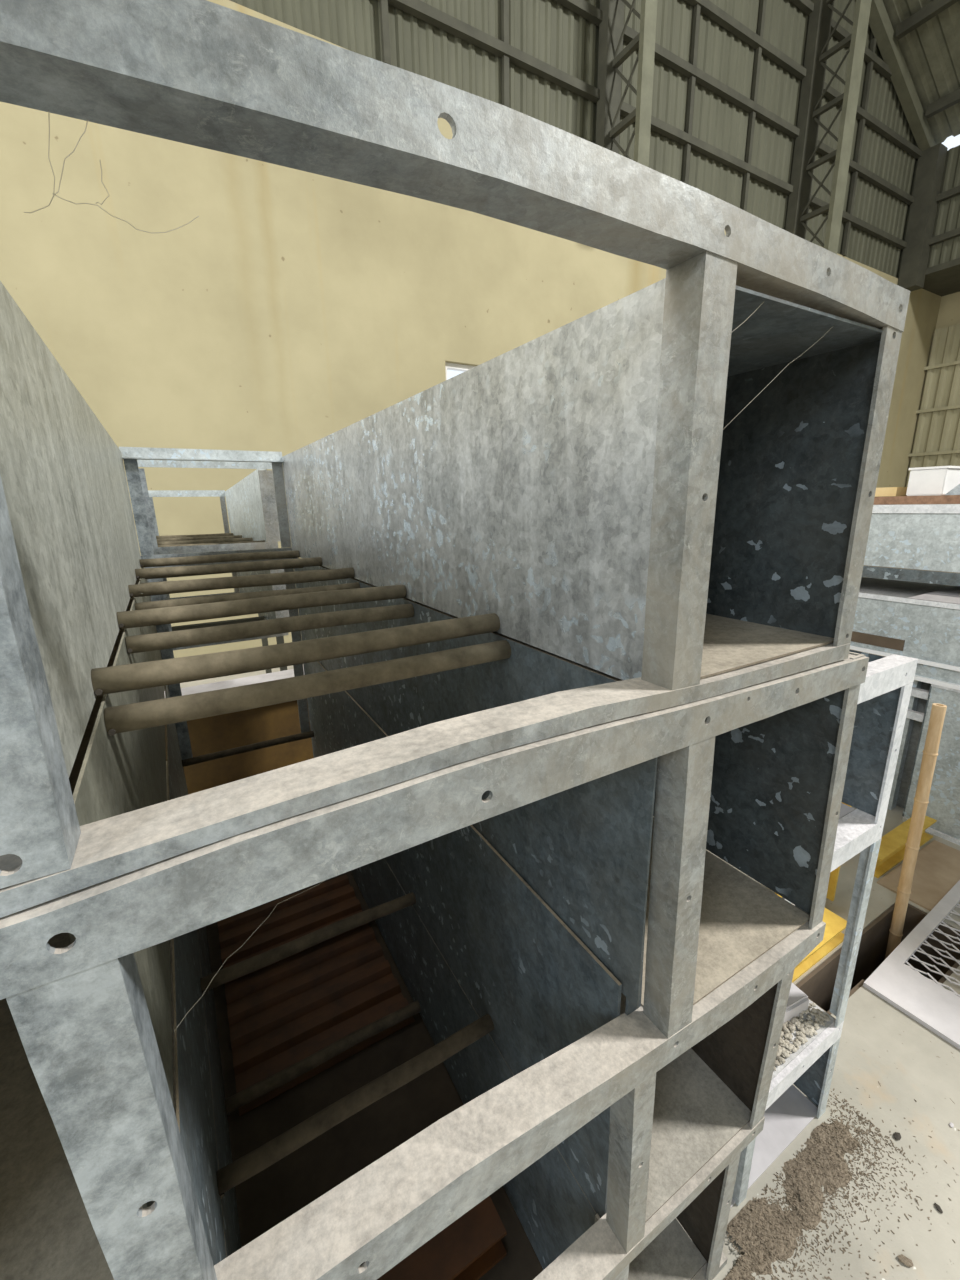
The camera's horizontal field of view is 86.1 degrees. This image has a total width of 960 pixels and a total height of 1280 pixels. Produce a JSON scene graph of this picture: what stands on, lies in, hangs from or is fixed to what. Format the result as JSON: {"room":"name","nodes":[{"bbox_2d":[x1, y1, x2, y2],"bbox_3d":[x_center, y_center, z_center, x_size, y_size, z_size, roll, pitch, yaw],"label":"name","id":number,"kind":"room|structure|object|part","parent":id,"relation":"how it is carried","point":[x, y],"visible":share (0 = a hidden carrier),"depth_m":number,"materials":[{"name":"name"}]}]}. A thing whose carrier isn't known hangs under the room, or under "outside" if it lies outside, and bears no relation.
{"room":"industrial warehouse","nodes":[
{"label":"industrial warehouse","id":0,"kind":"room"},
{"bbox_2d":[0,0,940,657],"bbox_3d":[-0.795,-2.583,5.373,22.900,5.310,0.220,-9,17,-29],"label":"wall","id":1,"kind":"structure","parent":0,"point":[297,308],"depth_m":4.50,"materials":[{"name":"beige paint"}]},
{"bbox_2d":[24,111,198,233],"bbox_3d":[-0.197,-0.247,0.274,0.082,0.047,0.010,-9,17,-29],"label":"crack","id":2,"kind":"object","parent":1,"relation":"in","point":[48,111],"visible":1,"depth_m":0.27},
{"bbox_2d":[379,0,390,64],"bbox_3d":[-0.864,-6.879,4.115,0.060,3.640,0.047,-9,17,-29],"label":"trim","id":3,"kind":"structure","parent":1,"relation":"attached to","point":[384,18],"depth_m":4.50,"materials":[{"name":"metal"}]},
{"bbox_2d":[445,362,475,379],"bbox_3d":[0.117,-2.501,5.929,1.210,1.135,0.080,-9,17,-29],"label":"window","id":4,"kind":"structure","parent":1,"relation":"in","point":[449,366],"depth_m":5.56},
{"bbox_2d":[501,0,508,106],"bbox_3d":[0.224,-7.060,4.724,0.060,3.640,0.047,-9,17,-29],"label":"trim","id":5,"kind":"structure","parent":1,"relation":"attached to","point":[504,3],"depth_m":5.04,"materials":[{"name":"metal"}]},
{"bbox_2d":[230,0,917,278],"bbox_3d":[-1.526,-8.489,3.371,21.400,7.156,0.018,-9,17,-29],"label":"cladding","id":6,"kind":"object","parent":1,"relation":"attached to","point":[547,31],"visible":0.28,"depth_m":6.28,"materials":[{"name":"metal"}]},
{"bbox_2d":[388,0,906,249],"bbox_3d":[1.109,-5.924,5.529,15.300,0.080,0.068,-9,17,-29],"label":"horizontal beam","id":7,"kind":"structure","parent":6,"relation":"attached to","point":[419,9],"depth_m":5.46,"materials":[{"name":"metal"}]},
{"bbox_2d":[554,0,914,205],"bbox_3d":[1.097,-6.572,5.359,15.300,0.080,0.068,-9,17,-29],"label":"trim","id":8,"kind":"structure","parent":6,"relation":"attached to","point":[582,8],"depth_m":6.46,"materials":[{"name":"metal"}]},
{"bbox_2d":[684,0,921,158],"bbox_3d":[1.084,-7.219,5.189,15.300,0.080,0.068,-9,17,-29],"label":"trim","id":9,"kind":"structure","parent":6,"relation":"attached to","point":[708,8],"depth_m":6.79,"materials":[{"name":"metal"}]},
{"bbox_2d":[789,0,891,81],"bbox_3d":[0.516,-7.804,4.701,14.017,0.080,0.068,-9,17,-29],"label":"trim","id":10,"kind":"structure","parent":6,"relation":"attached to","point":[807,6],"depth_m":7.29,"materials":[{"name":"metal"}]},
{"bbox_2d":[596,0,656,166],"bbox_3d":[1.521,-7.122,5.098,0.220,4.760,0.655,-9,17,-29],"label":"lattice column","id":11,"kind":"structure","parent":1,"relation":"attached to","point":[611,56],"depth_m":5.40,"materials":[{"name":"metal"}]},
{"bbox_2d":[682,4,700,183],"bbox_3d":[2.548,-7.446,6.022,0.060,3.640,0.047,-9,17,-29],"label":"trim","id":12,"kind":"structure","parent":1,"relation":"attached to","point":[696,15],"depth_m":6.22,"materials":[{"name":"metal"}]},
{"bbox_2d":[741,0,766,210],"bbox_3d":[3.585,-7.619,6.602,0.060,3.640,0.047,-9,17,-29],"label":"trim","id":13,"kind":"structure","parent":1,"relation":"attached to","point":[762,10],"depth_m":6.73,"materials":[{"name":"metal"}]},
{"bbox_2d":[785,0,871,253],"bbox_3d":[4.751,-7.270,7.001,0.300,3.960,0.655,-9,17,-29],"label":"lattice column","id":14,"kind":"structure","parent":1,"relation":"attached to","point":[817,53],"depth_m":7.00,"materials":[{"name":"metal"}]},
{"bbox_2d":[842,38,876,255],"bbox_3d":[5.882,-7.581,7.991,0.060,2.776,0.047,-9,17,-29],"label":"trim","id":15,"kind":"structure","parent":1,"relation":"attached to","point":[873,41],"depth_m":7.96,"materials":[{"name":"metal"}]},
{"bbox_2d":[898,143,947,291],"bbox_3d":[7.712,-7.305,8.982,0.280,2.070,0.290,-9,17,-29],"label":"column","id":16,"kind":"structure","parent":1,"relation":"attached to","point":[931,164],"depth_m":8.89,"materials":[{"name":"metal"}]},
{"bbox_2d":[180,665,959,1279],"bbox_3d":[-3.570,8.007,-23.480,59.200,0.420,50.200,-9,17,-29],"label":"floor","id":17,"kind":"structure","parent":0,"point":[879,1042],"depth_m":1.24,"materials":[{"name":"concrete"}]},
{"bbox_2d":[164,613,286,690],"bbox_3d":[-1.800,0.221,3.551,0.800,0.850,0.850,-9,17,-29],"label":"trestle","id":18,"kind":"object","parent":17,"relation":"on","point":[280,639],"visible":0.02,"depth_m":3.15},
{"bbox_2d":[160,569,288,649],"bbox_3d":[-1.682,-0.375,3.237,0.610,0.458,1.605,-9,17,-29],"label":"frame","id":19,"kind":"object","parent":18,"relation":"on","point":[284,613],"visible":0.05,"depth_m":2.88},
{"bbox_3d":[-1.508,-0.163,2.440,0.042,0.383,0.005,-9,17,-29],"label":"post","id":20,"kind":"part","parent":19,"relation":"part of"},
{"bbox_3d":[-2.120,-0.330,3.940,0.520,0.030,0.005,-9,17,-29],"label":"rail","id":21,"kind":"part","parent":19,"relation":"part of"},
{"bbox_2d":[137,460,280,554],"bbox_3d":[-1.689,-0.807,3.125,0.615,0.430,1.605,-9,17,-29],"label":"frame","id":22,"kind":"object","parent":19,"relation":"on","point":[251,502],"visible":0.97,"depth_m":2.80,"materials":[{"name":"metal"}]},
{"bbox_3d":[-1.513,-0.595,2.329,0.039,0.347,0.005,-9,17,-29],"label":"post","id":23,"kind":"part","parent":22,"relation":"part of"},
{"bbox_3d":[-2.338,-0.873,3.672,0.040,0.285,0.005,-9,17,-29],"label":"post","id":24,"kind":"part","parent":22,"relation":"part of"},
{"bbox_3d":[-2.139,-1.067,3.744,0.510,0.045,0.005,-9,17,-29],"label":"rail","id":25,"kind":"part","parent":22,"relation":"part of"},
{"bbox_3d":[-1.285,-0.827,2.407,0.605,0.042,0.005,-9,17,-29],"label":"rail","id":26,"kind":"part","parent":22,"relation":"part of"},
{"bbox_3d":[-1.293,-0.446,2.498,0.590,0.035,0.005,-9,17,-29],"label":"rail","id":27,"kind":"part","parent":22,"relation":"part of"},
{"bbox_3d":[-1.935,-0.941,3.898,0.035,0.285,0.005,-9,17,-29],"label":"post","id":28,"kind":"part","parent":22,"relation":"part of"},
{"bbox_3d":[-1.484,-0.834,3.241,0.003,0.415,1.593,-10,17,-31],"label":"divider panel","id":29,"kind":"part","parent":22,"relation":"part of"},
{"bbox_3d":[-1.056,-0.671,2.585,0.072,0.347,0.005,-9,17,-29],"label":"post","id":30,"kind":"part","parent":22,"relation":"part of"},
{"bbox_3d":[-1.284,0.001,2.616,0.590,0.030,0.005,-9,17,-29],"label":"rail","id":31,"kind":"part","parent":19,"relation":"part of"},
{"bbox_3d":[-1.919,-0.565,4.002,0.035,0.383,0.005,-9,17,-29],"label":"post","id":32,"kind":"part","parent":19,"relation":"part of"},
{"bbox_3d":[-1.473,-0.409,3.354,0.003,0.455,1.593,-10,17,-31],"label":"divider panel","id":33,"kind":"part","parent":19,"relation":"part of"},
{"bbox_3d":[-1.047,-0.240,2.698,0.072,0.383,0.005,-9,17,-29],"label":"post","id":34,"kind":"part","parent":19,"relation":"part of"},
{"bbox_3d":[-1.690,0.104,4.066,0.040,0.810,0.040,-9,17,-29],"label":"leg","id":35,"kind":"part","parent":18,"relation":"part of","materials":[{"name":"metal"}]},
{"bbox_3d":[-1.287,0.272,3.395,0.040,0.810,0.040,-9,17,-29],"label":"leg","id":36,"kind":"part","parent":18,"relation":"part of","materials":[{"name":"metal"}]},
{"bbox_2d":[165,700,313,794],"bbox_3d":[-1.283,0.530,2.925,1.800,0.550,0.200,-9,17,-29],"label":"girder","id":37,"kind":"object","parent":17,"relation":"on","point":[217,733],"visible":0.07,"depth_m":2.90,"materials":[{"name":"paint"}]},
{"bbox_2d":[164,667,303,695],"bbox_3d":[-1.378,0.269,2.832,1.220,0.006,0.350,-9,17,-29],"label":"board","id":38,"kind":"object","parent":37,"relation":"on","point":[284,674],"visible":0.07,"depth_m":2.93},
{"bbox_2d":[183,737,740,1279],"bbox_3d":[-0.553,0.935,1.599,1.203,0.412,2.128,-9,17,-29],"label":"frame","id":39,"kind":"object","parent":17,"relation":"on","point":[542,1210],"visible":0.27,"depth_m":1.26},
{"bbox_3d":[-0.792,0.965,1.489,0.003,0.387,2.084,-10,17,-30],"label":"panel","id":40,"kind":"part","parent":39,"relation":"part of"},
{"bbox_2d":[217,875,414,1115],"bbox_3d":[-0.590,1.097,1.736,0.485,0.021,0.730,-9,17,-29],"label":"sheet","id":41,"kind":"object","parent":39,"relation":"on","point":[281,1013],"visible":0.88,"depth_m":1.65,"materials":[{"name":"paint"}]},
{"bbox_3d":[-0.564,1.127,1.672,0.600,0.003,2.075,-9,17,-29],"label":"plate","id":42,"kind":"part","parent":39,"relation":"part of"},
{"bbox_2d":[377,1195,506,1279],"bbox_3d":[-0.152,1.258,0.995,0.420,0.071,0.100,-9,17,-29],"label":"board","id":43,"kind":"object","parent":39,"relation":"on","point":[470,1246],"depth_m":1.03,"materials":[{"name":"paint"}]},
{"bbox_3d":[-0.323,0.888,1.748,0.005,0.387,2.078,-9,17,-28],"label":"divider panel","id":44,"kind":"part","parent":39,"relation":"part of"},
{"bbox_2d":[165,661,794,1279],"bbox_3d":[-0.549,0.514,1.484,1.220,0.475,2.158,-9,17,-29],"label":"frame","id":45,"kind":"object","parent":39,"relation":"on","point":[532,985],"visible":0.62,"depth_m":0.91,"materials":[{"name":"metal"}]},
{"bbox_3d":[-1.320,0.350,2.263,0.044,0.424,0.005,-9,17,-29],"label":"post","id":46,"kind":"part","parent":45,"relation":"part of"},
{"bbox_3d":[-0.791,0.563,1.367,0.003,0.448,2.120,-10,17,-30],"label":"panel","id":47,"kind":"part","parent":45,"relation":"part of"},
{"bbox_3d":[-0.872,0.275,2.513,0.044,0.424,0.005,-9,17,-29],"label":"post","id":48,"kind":"part","parent":45,"relation":"part of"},
{"bbox_2d":[0,558,868,1279],"bbox_3d":[-0.531,0.130,1.396,1.297,0.535,2.162,-9,17,-29],"label":"frame","id":49,"kind":"object","parent":45,"relation":"on","point":[96,1183],"visible":0.69,"depth_m":0.58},
{"bbox_3d":[-0.246,0.379,0.366,0.057,0.389,0.042,-9,17,-29],"label":"post","id":50,"kind":"part","parent":49,"relation":"part of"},
{"bbox_3d":[-0.804,0.132,1.252,0.003,0.442,2.120,-10,17,-30],"label":"panel","id":51,"kind":"part","parent":49,"relation":"part of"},
{"bbox_3d":[-1.331,-0.075,2.149,0.044,0.404,0.005,-9,17,-29],"label":"post","id":52,"kind":"part","parent":49,"relation":"part of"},
{"bbox_3d":[-1.112,-0.328,2.219,0.591,0.039,0.005,-9,17,-29],"label":"rail","id":53,"kind":"part","parent":49,"relation":"part of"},
{"bbox_2d":[175,882,321,1029],"bbox_3d":[-0.130,0.215,0.407,0.210,0.095,0.010,-9,17,-29],"label":"cobweb","id":54,"kind":"object","parent":49,"relation":"attached to","point":[321,882],"visible":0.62,"depth_m":0.38},
{"bbox_3d":[-0.874,-0.151,2.405,0.043,0.404,0.005,-9,17,-29],"label":"post","id":55,"kind":"part","parent":49,"relation":"part of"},
{"bbox_3d":[-0.001,0.124,0.450,1.260,0.063,0.045,-9,17,-29],"label":"rail","id":56,"kind":"part","parent":49,"relation":"part of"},
{"bbox_2d":[0,0,909,917],"bbox_3d":[-0.567,-0.334,1.262,1.237,0.462,2.155,-9,17,-29],"label":"frame","id":57,"kind":"object","parent":49,"relation":"on","point":[606,491],"visible":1,"depth_m":0.53,"materials":[{"name":"metal"}]},
{"bbox_3d":[-0.267,-0.060,0.251,0.055,0.393,0.040,-9,17,-29],"label":"post","id":58,"kind":"part","parent":57,"relation":"part of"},
{"bbox_3d":[-0.819,-0.292,1.136,0.003,0.425,2.120,-10,17,-30],"label":"panel","id":59,"kind":"part","parent":57,"relation":"part of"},
{"bbox_3d":[-1.346,-0.520,2.029,0.044,0.366,0.005,-9,17,-29],"label":"post","id":60,"kind":"part","parent":57,"relation":"part of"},
{"bbox_3d":[-1.110,-0.753,2.090,0.591,0.045,0.045,-9,17,-29],"label":"rail","id":61,"kind":"part","parent":57,"relation":"part of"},
{"bbox_3d":[-1.113,-0.365,2.209,0.591,0.032,0.005,-9,17,-29],"label":"rail","id":62,"kind":"part","parent":57,"relation":"part of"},
{"bbox_3d":[-0.883,-0.597,2.288,0.043,0.366,0.005,-9,17,-29],"label":"post","id":63,"kind":"part","parent":57,"relation":"part of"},
{"bbox_3d":[-0.030,0.094,0.436,1.225,0.033,0.050,-9,17,-29],"label":"rail","id":64,"kind":"part","parent":57,"relation":"part of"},
{"bbox_3d":[-0.036,-0.306,0.328,1.225,0.062,0.042,-9,17,-29],"label":"rail","id":65,"kind":"part","parent":57,"relation":"part of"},
{"bbox_3d":[-0.335,-0.370,1.404,0.003,0.422,2.126,-9,17,-28],"label":"divider panel","id":66,"kind":"part","parent":57,"relation":"part of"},
{"bbox_3d":[0.204,-0.145,0.514,0.046,0.399,0.042,-9,17,-29],"label":"divider post","id":67,"kind":"part","parent":57,"relation":"part of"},
{"bbox_2d":[732,304,821,402],"bbox_3d":[0.308,-0.269,0.543,0.203,0.144,0.020,-9,17,-29],"label":"cobweb","id":68,"kind":"object","parent":57,"relation":"attached to","point":[761,304],"visible":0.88,"depth_m":0.55},
{"bbox_3d":[-0.038,-0.407,1.562,0.003,0.384,2.145,-9,17,-29],"label":"panel","id":69,"kind":"part","parent":57,"relation":"part of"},
{"bbox_3d":[0.481,-0.187,0.670,0.039,0.394,0.042,-9,17,-29],"label":"post","id":70,"kind":"part","parent":57,"relation":"part of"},
{"bbox_3d":[-0.325,0.050,1.515,0.003,0.435,2.126,-9,17,-28],"label":"divider panel","id":71,"kind":"part","parent":49,"relation":"part of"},
{"bbox_3d":[0.012,0.564,0.574,1.277,0.092,0.055,-9,17,-29],"label":"rail","id":72,"kind":"part","parent":49,"relation":"part of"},
{"bbox_3d":[0.246,0.311,0.645,0.058,0.425,0.042,-9,17,-29],"label":"divider post","id":73,"kind":"part","parent":49,"relation":"part of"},
{"bbox_3d":[0.009,0.018,1.698,0.019,0.456,2.142,-9,17,-29],"label":"panel","id":74,"kind":"part","parent":49,"relation":"part of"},
{"bbox_3d":[0.539,0.245,0.809,0.049,0.469,0.042,-9,17,-29],"label":"post","id":75,"kind":"part","parent":49,"relation":"part of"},
{"bbox_3d":[-0.327,0.471,1.631,0.022,0.475,2.094,-9,17,-29],"label":"divider panel","id":76,"kind":"part","parent":45,"relation":"part of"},
{"bbox_3d":[0.213,0.727,0.734,0.046,0.348,0.042,-9,17,-29],"label":"divider post","id":77,"kind":"part","parent":45,"relation":"part of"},
{"bbox_3d":[-0.014,0.945,0.655,1.180,0.032,0.050,-9,17,-29],"label":"rail","id":78,"kind":"part","parent":45,"relation":"part of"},
{"bbox_3d":[-0.032,0.455,1.782,0.023,0.341,2.144,-9,17,-28],"label":"panel","id":79,"kind":"part","parent":45,"relation":"part of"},
{"bbox_3d":[0.486,0.685,0.888,0.056,0.339,0.042,-9,17,-29],"label":"post","id":80,"kind":"part","parent":45,"relation":"part of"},
{"bbox_3d":[0.213,1.107,0.858,0.039,0.396,0.042,-9,17,-29],"label":"divider post","id":81,"kind":"part","parent":39,"relation":"part of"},
{"bbox_3d":[-0.046,0.843,1.885,0.022,0.393,2.120,-9,17,-28],"label":"panel","id":82,"kind":"part","parent":39,"relation":"part of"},
{"bbox_3d":[-0.019,1.344,0.783,1.180,0.017,0.050,-9,17,-29],"label":"rail","id":83,"kind":"part","parent":39,"relation":"part of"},
{"bbox_3d":[0.459,1.067,0.995,0.055,0.394,0.042,-9,17,-29],"label":"post","id":84,"kind":"part","parent":39,"relation":"part of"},
{"bbox_2d":[730,998,843,1207],"bbox_3d":[0.314,0.922,1.814,0.402,0.295,1.535,-9,17,-29],"label":"frame","id":85,"kind":"object","parent":17,"relation":"on","point":[810,1069],"visible":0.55,"depth_m":1.24,"materials":[{"name":"metal"}]},
{"bbox_3d":[0.569,1.124,1.126,0.031,0.245,0.040,-9,17,-29],"label":"post","id":86,"kind":"part","parent":85,"relation":"part of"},
{"bbox_2d":[783,983,808,1022],"bbox_3d":[0.626,0.879,1.271,0.301,0.048,0.189,-7,16,-23],"label":"slab","id":87,"kind":"object","parent":85,"relation":"on","point":[798,1001],"visible":0.2,"depth_m":1.23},
{"bbox_2d":[774,1003,829,1070],"bbox_3d":[0.703,0.918,1.184,0.290,0.021,0.062,-9,17,-29],"label":"rubble","id":88,"kind":"object","parent":85,"relation":"on","point":[820,1017],"visible":0.56,"depth_m":1.20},
{"bbox_3d":[0.714,0.960,1.155,0.357,0.050,0.012,-9,17,-29],"label":"rail","id":89,"kind":"part","parent":85,"relation":"part of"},
{"bbox_3d":[0.479,0.893,1.910,0.003,0.284,1.529,-9,17,-29],"label":"panel","id":90,"kind":"part","parent":85,"relation":"part of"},
{"bbox_3d":[0.850,1.077,1.283,0.033,0.245,0.040,-9,17,-29],"label":"post","id":91,"kind":"part","parent":85,"relation":"part of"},
{"bbox_2d":[788,838,881,1026],"bbox_3d":[0.328,0.533,1.719,0.358,0.503,1.525,-9,17,-29],"label":"frame","id":92,"kind":"object","parent":85,"relation":"on","point":[868,857],"visible":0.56,"depth_m":1.17,"materials":[{"name":"metal"}]},
{"bbox_2d":[782,649,917,900],"bbox_3d":[0.314,0.094,1.607,0.361,0.403,1.535,-9,17,-29],"label":"frame","id":93,"kind":"object","parent":92,"relation":"on","point":[885,693],"visible":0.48,"depth_m":1.06,"materials":[{"name":"metal"}]},
{"bbox_3d":[0.691,0.422,1.029,0.360,0.047,0.050,-9,17,-29],"label":"rail","id":94,"kind":"part","parent":93,"relation":"part of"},
{"bbox_3d":[0.462,0.050,1.687,0.003,0.347,1.530,-9,17,-29],"label":"panel","id":95,"kind":"part","parent":93,"relation":"part of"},
{"bbox_3d":[0.687,0.081,0.935,0.360,0.050,0.040,-9,17,-29],"label":"rail","id":96,"kind":"part","parent":93,"relation":"part of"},
{"bbox_3d":[0.831,0.230,1.059,0.036,0.306,0.040,-9,17,-29],"label":"post","id":97,"kind":"part","parent":93,"relation":"part of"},
{"bbox_3d":[0.845,0.667,1.171,0.033,0.503,0.030,-9,17,-29],"label":"post","id":98,"kind":"part","parent":92,"relation":"part of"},
{"bbox_2d":[775,802,850,900],"bbox_3d":[1.187,0.752,1.857,0.372,0.570,0.070,-9,17,-29],"label":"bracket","id":99,"kind":"object","parent":17,"relation":"on","point":[833,879],"visible":0.07,"depth_m":1.97,"materials":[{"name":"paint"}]},
{"bbox_2d":[792,908,846,982],"bbox_3d":[1.034,1.054,1.711,0.560,0.065,0.088,-9,17,-29],"label":"beam","id":100,"kind":"structure","parent":17,"relation":"on","point":[833,937],"depth_m":1.76,"materials":[{"name":"metal"}]},
{"bbox_2d":[723,1081,959,1279],"bbox_3d":[0.831,1.267,1.026,0.992,0.016,0.506,-13,19,-38],"label":"gravel pile","id":101,"kind":"object","parent":17,"relation":"on","point":[766,1233],"visible":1,"depth_m":1.14,"materials":[{"name":"gravel"}]},
{"bbox_2d":[796,903,959,1014],"bbox_3d":[1.281,1.315,1.721,1.000,0.446,0.280,-9,17,-29],"label":"pit","id":102,"kind":"structure","parent":17,"relation":"in","point":[818,985],"depth_m":1.89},
{"bbox_2d":[884,703,946,959],"bbox_3d":[1.546,0.830,1.857,0.042,1.247,0.113,5,16,23],"label":"bamboo pole","id":103,"kind":"object","parent":102,"relation":"on","point":[938,711],"visible":0.8,"depth_m":1.81,"materials":[{"name":"wood"}]},
{"bbox_2d":[893,1132,900,1139],"bbox_3d":[1.014,1.206,1.250,0.023,0.006,0.013,-9,17,-29],"label":"chip","id":104,"kind":"object","parent":17,"relation":"on","point":[897,1136],"visible":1,"depth_m":1.25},
{"bbox_2d":[874,816,936,877],"bbox_3d":[1.828,0.887,2.240,0.510,0.090,0.070,-9,17,-29],"label":"beam","id":105,"kind":"structure","parent":17,"relation":"on","point":[892,846],"depth_m":2.20,"materials":[{"name":"metal"}]},
{"bbox_2d":[898,1254,912,1266],"bbox_3d":[0.865,1.262,1.045,0.027,0.008,0.015,5,16,23],"label":"chip","id":106,"kind":"object","parent":17,"relation":"on","point":[903,1259],"visible":1,"depth_m":1.04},
{"bbox_2d":[887,680,930,809],"bbox_3d":[1.845,0.417,2.831,0.105,0.698,0.960,-9,17,-29],"label":"ladder frame","id":107,"kind":"object","parent":17,"relation":"on","point":[918,698],"visible":0.11,"depth_m":2.48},
{"bbox_2d":[863,880,959,1048],"bbox_3d":[1.966,1.134,1.437,1.040,0.014,1.141,-10,17,-31],"label":"floor plate","id":108,"kind":"object","parent":17,"relation":"on","point":[925,1000],"visible":1,"depth_m":1.64,"materials":[{"name":"metal"}]},
{"bbox_2d":[877,840,959,910],"bbox_3d":[1.870,0.960,2.120,0.515,0.008,0.185,-9,17,-29],"label":"board","id":109,"kind":"object","parent":17,"relation":"on","point":[937,868],"visible":0.82,"depth_m":2.10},
{"bbox_2d":[902,684,959,845],"bbox_3d":[2.955,0.717,1.601,0.812,0.700,2.336,-9,17,-29],"label":"duct","id":110,"kind":"object","parent":17,"relation":"on","point":[943,806],"visible":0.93,"depth_m":2.31,"materials":[{"name":"metal"}]},
{"bbox_2d":[850,645,959,689],"bbox_3d":[2.700,0.231,1.902,0.822,0.098,3.300,-9,17,-29],"label":"duct","id":111,"kind":"object","parent":110,"relation":"on","point":[945,675],"visible":0.02,"depth_m":2.28,"materials":[{"name":"metal"}]},
{"bbox_2d":[850,577,959,666],"bbox_3d":[2.676,0.046,1.900,0.812,0.267,3.400,-9,17,-29],"label":"trough","id":112,"kind":"object","parent":111,"relation":"on","point":[886,619],"visible":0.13,"depth_m":2.37,"materials":[{"name":"metal"}]},
{"bbox_3d":[2.677,-0.076,1.874,0.788,0.006,3.394,-9,17,-29],"label":"lid","id":113,"kind":"part","parent":112,"relation":"part of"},
{"bbox_2d":[909,586,959,603],"bbox_3d":[2.291,-0.207,2.309,0.610,0.026,0.380,-9,17,-29],"label":"sheet","id":114,"kind":"object","parent":112,"relation":"on","point":[950,595],"visible":1,"depth_m":2.25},
{"bbox_3d":[3.415,0.186,0.632,0.700,0.076,0.070,-9,17,-29],"label":"batten","id":115,"kind":"object","parent":112,"relation":"on","visible":0},
{"bbox_2d":[862,504,959,585],"bbox_3d":[2.636,-0.328,1.842,0.830,0.332,3.500,-9,17,-29],"label":"trough","id":116,"kind":"object","parent":115,"relation":"on","point":[920,543],"visible":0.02,"depth_m":2.27,"materials":[{"name":"metal"}]},
{"bbox_2d":[873,495,959,504],"bbox_3d":[2.340,-0.488,1.744,0.150,0.036,2.500,-9,17,-29],"label":"plank","id":117,"kind":"object","parent":116,"relation":"on","point":[941,499],"visible":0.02,"depth_m":2.28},
{"bbox_3d":[2.559,-0.495,1.754,0.160,0.036,2.500,-9,17,-29],"label":"plank","id":118,"kind":"object","parent":116,"relation":"on","visible":0},
{"bbox_2d":[875,487,932,496],"bbox_3d":[2.051,-0.739,2.569,0.420,0.040,0.220,-9,17,-29],"label":"block","id":119,"kind":"object","parent":118,"relation":"on","point":[886,491],"visible":0.36,"depth_m":2.41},
{"bbox_2d":[906,466,959,495],"bbox_3d":[2.228,-0.747,2.426,0.560,0.122,0.145,-9,17,-29],"label":"carton","id":120,"kind":"object","parent":118,"relation":"on","point":[937,480],"visible":0.85,"depth_m":2.28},
{"bbox_3d":[2.227,-0.802,2.412,0.560,0.010,0.145,-9,17,-29],"label":"lid","id":121,"kind":"part","parent":120,"relation":"part of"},
{"bbox_2d":[945,484,959,494],"bbox_3d":[2.234,-0.686,2.236,0.440,0.100,0.175,-9,17,-29],"label":"bundle","id":122,"kind":"object","parent":118,"relation":"on","point":[955,491],"visible":1,"depth_m":2.19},
{"bbox_3d":[2.373,0.469,2.580,0.800,0.665,0.006,-9,17,-29],"label":"plate","id":123,"kind":"part","parent":110,"relation":"part of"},
{"bbox_2d":[934,1203,942,1212],"bbox_3d":[1.001,1.240,1.122,0.012,0.005,0.016,-9,17,-29],"label":"chip","id":124,"kind":"object","parent":17,"relation":"on","point":[937,1206],"visible":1,"depth_m":1.12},
{"bbox_2d":[883,0,959,144],"bbox_3d":[1.719,-7.886,-2.752,21.920,5.416,14.300,-9,17,-29],"label":"ceiling","id":125,"kind":"structure","parent":0,"point":[931,51],"depth_m":7.80,"materials":[{"name":"metal"}]},
{"bbox_2d":[896,0,958,39],"bbox_3d":[9.642,-7.517,1.802,0.100,0.140,13.800,-9,17,-29],"label":"trim","id":126,"kind":"structure","parent":125,"relation":"attached to","point":[935,7],"depth_m":7.31,"materials":[{"name":"metal"}]},
{"bbox_2d":[925,88,959,117],"bbox_3d":[10.733,-7.116,2.558,0.100,0.140,13.800,-9,17,-29],"label":"trim","id":127,"kind":"structure","parent":125,"relation":"attached to","point":[953,98],"depth_m":8.14,"materials":[{"name":"metal"}]},
{"bbox_2d":[906,324,959,486],"bbox_3d":[12.568,-3.168,4.757,0.040,3.150,13.980,-9,17,-29],"label":"wall","id":128,"kind":"structure","parent":0,"point":[936,430],"depth_m":10.27,"materials":[{"name":"metal"}]},
{"bbox_2d":[908,360,959,456],"bbox_3d":[12.521,-3.212,4.730,0.045,1.710,14.000,-9,17,-29],"label":"trim","id":129,"kind":"structure","parent":128,"relation":"attached to","point":[958,361],"depth_m":10.27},
{"bbox_2d":[927,145,959,267],"bbox_3d":[11.303,-6.027,3.293,0.018,1.750,14.000,-9,17,-29],"label":"cladding","id":130,"kind":"object","parent":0,"point":[947,218],"visible":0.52,"depth_m":8.79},
{"bbox_2d":[869,0,935,150],"bbox_3d":[3.147,-10.003,5.641,10.700,5.316,0.140,-9,17,-29],"label":"trim","id":131,"kind":"structure","parent":130,"relation":"attached to","point":[880,24],"depth_m":7.93,"materials":[{"name":"metal"}]},
{"bbox_2d":[929,185,959,245],"bbox_3d":[11.247,-5.867,3.299,0.085,0.740,14.000,-9,17,-29],"label":"trim","id":132,"kind":"structure","parent":130,"relation":"attached to","point":[954,191],"depth_m":8.74,"materials":[{"name":"metal"}]},
{"bbox_2d":[933,292,959,495],"bbox_3d":[12.715,-2.772,5.088,0.220,5.310,14.220,-9,17,-29],"label":"wall","id":133,"kind":"structure","parent":0,"point":[949,310],"depth_m":10.07,"materials":[{"name":"beige paint"}]},
{"bbox_2d":[922,258,959,296],"bbox_3d":[12.045,-5.253,3.933,1.780,0.100,14.000,-9,17,-29],"label":"trim","id":134,"kind":"structure","parent":133,"relation":"on","point":[943,279],"depth_m":9.30,"materials":[{"name":"metal"}]}
]}

